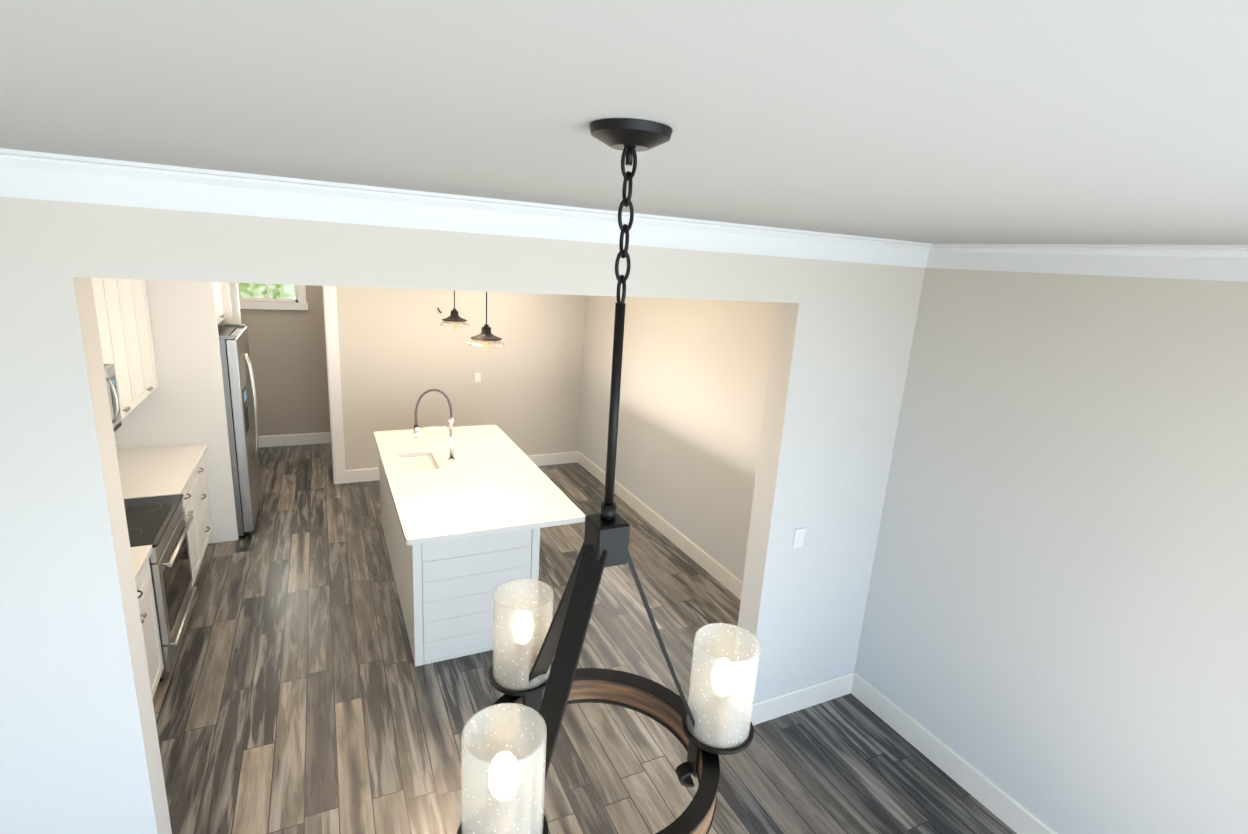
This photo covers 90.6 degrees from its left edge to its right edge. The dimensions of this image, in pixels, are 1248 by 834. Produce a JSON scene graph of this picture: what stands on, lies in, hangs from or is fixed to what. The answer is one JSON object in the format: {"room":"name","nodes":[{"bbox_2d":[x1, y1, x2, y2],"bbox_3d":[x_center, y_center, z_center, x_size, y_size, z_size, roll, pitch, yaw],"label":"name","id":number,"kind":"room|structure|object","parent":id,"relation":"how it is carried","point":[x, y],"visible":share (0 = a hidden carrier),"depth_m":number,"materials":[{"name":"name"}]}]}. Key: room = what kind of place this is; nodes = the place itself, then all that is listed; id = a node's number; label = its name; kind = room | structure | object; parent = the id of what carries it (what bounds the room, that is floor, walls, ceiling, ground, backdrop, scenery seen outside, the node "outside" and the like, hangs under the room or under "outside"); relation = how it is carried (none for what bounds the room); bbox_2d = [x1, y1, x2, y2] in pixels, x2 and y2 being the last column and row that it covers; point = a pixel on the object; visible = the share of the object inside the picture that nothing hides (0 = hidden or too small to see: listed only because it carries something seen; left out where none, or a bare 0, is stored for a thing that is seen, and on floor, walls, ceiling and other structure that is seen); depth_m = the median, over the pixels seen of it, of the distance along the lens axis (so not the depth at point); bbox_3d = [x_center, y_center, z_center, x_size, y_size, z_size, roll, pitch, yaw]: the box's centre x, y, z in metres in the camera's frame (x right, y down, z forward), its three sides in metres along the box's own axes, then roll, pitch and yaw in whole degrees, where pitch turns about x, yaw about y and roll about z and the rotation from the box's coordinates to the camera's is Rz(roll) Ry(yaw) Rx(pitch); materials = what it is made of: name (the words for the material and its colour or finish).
{"room":"dining room","nodes":[
{"label":"dining room","id":0,"kind":"room"},
{"bbox_2d":[240,285,330,435],"bbox_3d":[-4.580,-1.157,8.565,2.600,3.175,0.150,-3,16,-26],"label":"wall","id":1,"kind":"structure","parent":0,"point":[287,353],"depth_m":8.58,"materials":[{"name":"paint"}]},
{"bbox_2d":[238,283,307,309],"bbox_3d":[-4.766,-1.879,8.235,0.952,0.869,0.206,-3,16,-26],"label":"window","id":2,"kind":"structure","parent":1,"relation":"in","point":[281,304],"depth_m":8.33,"materials":[{"name":"white wood"}]},
{"bbox_2d":[258,432,330,447],"bbox_3d":[-4.637,0.321,8.860,2.600,0.163,0.017,-3,16,-26],"label":"baseboard","id":3,"kind":"structure","parent":1,"relation":"attached to","point":[324,437],"depth_m":8.82,"materials":[{"name":"white wood"}]},
{"bbox_2d":[336,286,585,469],"bbox_3d":[-2.786,-0.779,7.520,4.882,3.175,0.140,-3,16,-26],"label":"wall","id":4,"kind":"structure","parent":0,"point":[401,351],"depth_m":7.81,"materials":[{"name":"paint"}]},
{"bbox_2d":[229,282,345,483],"bbox_3d":[-3.839,-0.562,7.035,1.161,2.862,0.178,-3,16,-26],"label":"door frame","id":5,"kind":"structure","parent":4,"relation":"attached to","point":[333,369],"depth_m":7.19,"materials":[{"name":"white wood"}]},
{"bbox_2d":[345,451,577,482],"bbox_3d":[-2.036,0.651,8.210,3.037,0.163,0.017,-3,16,-26],"label":"baseboard","id":6,"kind":"structure","parent":4,"relation":"attached to","point":[368,474],"depth_m":8.59,"materials":[{"name":"white wood"}]},
{"bbox_2d":[475,373,480,381],"bbox_3d":[-1.883,-0.512,7.958,0.075,0.120,0.011,-3,16,-26],"label":"light switch","id":7,"kind":"object","parent":4,"relation":"attached to","point":[477,377],"visible":1,"depth_m":7.96,"materials":[{"name":"white plastic"}]},
{"bbox_2d":[0,197,924,833],"bbox_3d":[-0.535,0.520,3.007,4.882,3.145,0.185,-3,16,-26],"label":"wall","id":8,"kind":"structure","parent":0,"point":[78,743],"depth_m":2.38,"materials":[{"name":"paint"}]},
{"bbox_2d":[0,148,931,267],"bbox_3d":[-0.378,-0.805,2.531,4.590,0.130,0.125,-3,16,-26],"label":"crown molding","id":9,"kind":"structure","parent":8,"relation":"attached to","point":[48,176],"depth_m":2.31,"materials":[{"name":"white wood"}]},
{"bbox_2d":[740,671,855,724],"bbox_3d":[1.179,1.886,4.134,0.917,0.163,0.017,-3,16,-26],"label":"baseboard","id":10,"kind":"structure","parent":8,"relation":"attached to","point":[785,703],"depth_m":4.13,"materials":[{"name":"white wood"}]},
{"bbox_2d":[793,528,804,548],"bbox_3d":[1.065,0.737,3.753,0.078,0.128,0.011,-3,16,-26],"label":"light switch","id":11,"kind":"object","parent":8,"relation":"attached to","point":[799,538],"visible":1,"depth_m":3.75,"materials":[{"name":"white plastic"}]},
{"bbox_2d":[153,443,1016,833],"bbox_3d":[-0.909,1.934,3.952,5.182,0.100,13.750,-3,16,-26],"label":"floor","id":12,"kind":"structure","parent":0,"point":[297,691],"depth_m":3.91,"materials":[{"name":"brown wood"}]},
{"bbox_2d":[136,558,163,698],"bbox_3d":[-3.060,1.385,3.444,0.622,0.944,0.729,-3,16,-26],"label":"base cabinet","id":13,"kind":"object","parent":12,"relation":"on","point":[144,586],"depth_m":3.75,"materials":[{"name":"white wood"}]},
{"bbox_2d":[124,494,196,681],"bbox_3d":[-3.352,1.010,4.126,0.711,1.300,0.876,-3,16,-26],"label":"range","id":14,"kind":"object","parent":12,"relation":"on","point":[160,525],"visible":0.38,"depth_m":4.13,"materials":[{"name":"silver metal"}]},
{"bbox_2d":[116,279,238,543],"bbox_3d":[-4.255,-0.229,5.952,0.817,2.695,1.118,-3,16,-26],"label":"surround","id":15,"kind":"object","parent":12,"relation":"on","point":[182,403],"visible":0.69,"depth_m":5.47,"materials":[{"name":"white"}]},
{"bbox_2d":[182,474,203,586],"bbox_3d":[-3.735,1.000,4.798,0.622,0.944,0.609,-3,16,-26],"label":"base cabinet","id":16,"kind":"object","parent":12,"relation":"on","point":[196,548],"depth_m":5.07,"materials":[{"name":"white wood"}]},
{"bbox_2d":[193,454,212,553],"bbox_3d":[-3.998,0.850,5.324,0.622,0.944,0.722,-3,16,-26],"label":"base cabinet","id":17,"kind":"object","parent":12,"relation":"on","point":[196,502],"depth_m":5.52,"materials":[{"name":"white wood"}]},
{"bbox_2d":[117,444,206,581],"bbox_3d":[-3.354,0.715,4.006,0.638,0.040,3.498,-3,16,-26],"label":"countertop","id":18,"kind":"structure","parent":17,"relation":"on","point":[156,471],"depth_m":4.93,"materials":[{"name":"white stone"}]},
{"bbox_2d":[218,324,261,536],"bbox_3d":[-4.162,0.119,6.098,0.960,1.960,1.016,-3,16,-26],"label":"refrigerator","id":19,"kind":"object","parent":12,"relation":"on","point":[240,400],"visible":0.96,"depth_m":5.92,"materials":[{"name":"silver metal"}]},
{"bbox_2d":[379,457,539,666],"bbox_3d":[-1.592,0.951,5.529,0.894,0.947,2.586,-3,16,-26],"label":"kitchen island","id":20,"kind":"object","parent":12,"relation":"on","point":[446,589],"depth_m":4.39,"materials":[{"name":"white wood"}]},
{"bbox_2d":[374,425,584,544],"bbox_3d":[-1.428,0.464,5.475,1.275,0.040,2.664,-3,16,-26],"label":"island countertop","id":21,"kind":"structure","parent":20,"relation":"on","point":[451,483],"depth_m":5.04,"materials":[{"name":"white stone"}]},
{"bbox_2d":[0,0,1247,244],"bbox_3d":[0.929,-0.182,-0.114,5.182,0.120,6.150,-3,16,-26],"label":"ceiling","id":22,"kind":"structure","parent":0,"point":[1018,120],"depth_m":0.82,"materials":[{"name":"paint"}]},
{"bbox_2d":[457,118,759,833],"bbox_3d":[-0.030,0.154,1.157,0.628,1.269,0.578,-3,16,-26],"label":"chandelier","id":23,"kind":"object","parent":22,"relation":"hanging from","point":[539,689],"visible":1,"depth_m":1.13,"materials":[{"name":"black metal"}]},
{"bbox_2d":[579,268,1247,833],"bbox_3d":[1.937,0.508,3.680,0.150,3.145,11.520,-3,16,-26],"label":"wall","id":24,"kind":"structure","parent":0,"point":[1055,630],"depth_m":3.13,"materials":[{"name":"paint"}]},
{"bbox_2d":[578,451,742,599],"bbox_3d":[0.430,1.192,6.695,0.017,0.163,5.045,-3,16,-26],"label":"baseboard","id":25,"kind":"structure","parent":24,"relation":"attached to","point":[724,576],"depth_m":6.50,"materials":[{"name":"white wood"}]},
{"bbox_2d":[852,673,1057,833],"bbox_3d":[2.898,2.599,1.745,0.017,0.163,6.000,-3,16,-26],"label":"baseboard","id":26,"kind":"structure","parent":24,"relation":"attached to","point":[1013,814],"depth_m":3.65,"materials":[{"name":"white wood"}]},
{"bbox_2d":[928,244,1247,281],"bbox_3d":[3.029,-0.203,1.013,0.125,0.130,6.000,-3,16,-26],"label":"crown molding","id":27,"kind":"structure","parent":24,"relation":"attached to","point":[1196,262],"depth_m":2.79,"materials":[{"name":"white wood"}]},
{"bbox_3d":[-2.975,0.549,2.269,0.150,3.145,13.300,-3,16,-26],"label":"wall","id":28,"kind":"structure","parent":0,"visible":0},
{"bbox_2d":[91,277,106,363],"bbox_3d":[-3.369,-0.592,3.524,0.342,0.721,0.825,-3,16,-26],"label":"upper cabinet","id":29,"kind":"object","parent":28,"relation":"attached to","point":[93,279],"depth_m":4.04,"materials":[{"name":"white wood"}]},
{"bbox_2d":[104,364,121,431],"bbox_3d":[-3.352,-0.037,3.690,0.442,0.420,0.820,-3,16,-26],"label":"over-the-range microwave","id":30,"kind":"object","parent":29,"relation":"attached to","point":[113,395],"visible":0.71,"depth_m":3.99,"materials":[{"name":"silver metal"}]},
{"bbox_2d":[114,431,118,450],"bbox_3d":[-3.599,0.465,3.737,0.008,0.542,3.628,-3,16,-26],"label":"backsplash","id":31,"kind":"structure","parent":28,"relation":"attached to","point":[116,440],"depth_m":5.33,"materials":[{"name":"tile"}]},
{"bbox_2d":[95,278,141,418],"bbox_3d":[-3.707,-0.556,4.228,0.342,1.176,0.787,-3,16,-26],"label":"upper cabinet","id":32,"kind":"object","parent":28,"relation":"attached to","point":[123,319],"depth_m":4.43,"materials":[{"name":"white wood"}]},
{"bbox_2d":[127,279,157,400],"bbox_3d":[-4.001,-0.724,4.819,0.342,1.176,0.815,-3,16,-26],"label":"upper cabinet","id":33,"kind":"object","parent":28,"relation":"attached to","point":[137,301],"depth_m":4.99,"materials":[{"name":"white wood"}]},
{"bbox_3d":[-1.570,-1.623,4.897,4.882,0.090,5.045,-3,16,-26],"label":"ceiling","id":34,"kind":"structure","parent":0,"visible":0},
{"bbox_2d":[439,291,468,329],"bbox_3d":[-1.605,-1.313,5.846,0.282,0.976,0.282,-3,16,-26],"label":"pendant light","id":35,"kind":"object","parent":34,"relation":"hanging from","point":[453,317],"visible":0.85,"depth_m":5.89,"materials":[{"name":"black metal"}]},
{"bbox_2d":[468,292,503,349],"bbox_3d":[-1.049,-0.993,4.722,0.282,0.976,0.282,-3,16,-26],"label":"pendant light","id":36,"kind":"object","parent":34,"relation":"hanging from","point":[486,335],"visible":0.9,"depth_m":4.77,"materials":[{"name":"black metal"}]},
{"label":"outside","id":37,"kind":"structure","parent":0,"visible":0},
{"bbox_2d":[239,283,294,298],"bbox_3d":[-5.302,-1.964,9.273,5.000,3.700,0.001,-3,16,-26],"label":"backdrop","id":38,"kind":"structure","parent":37,"point":[261,289],"depth_m":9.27,"materials":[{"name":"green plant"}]}
]}

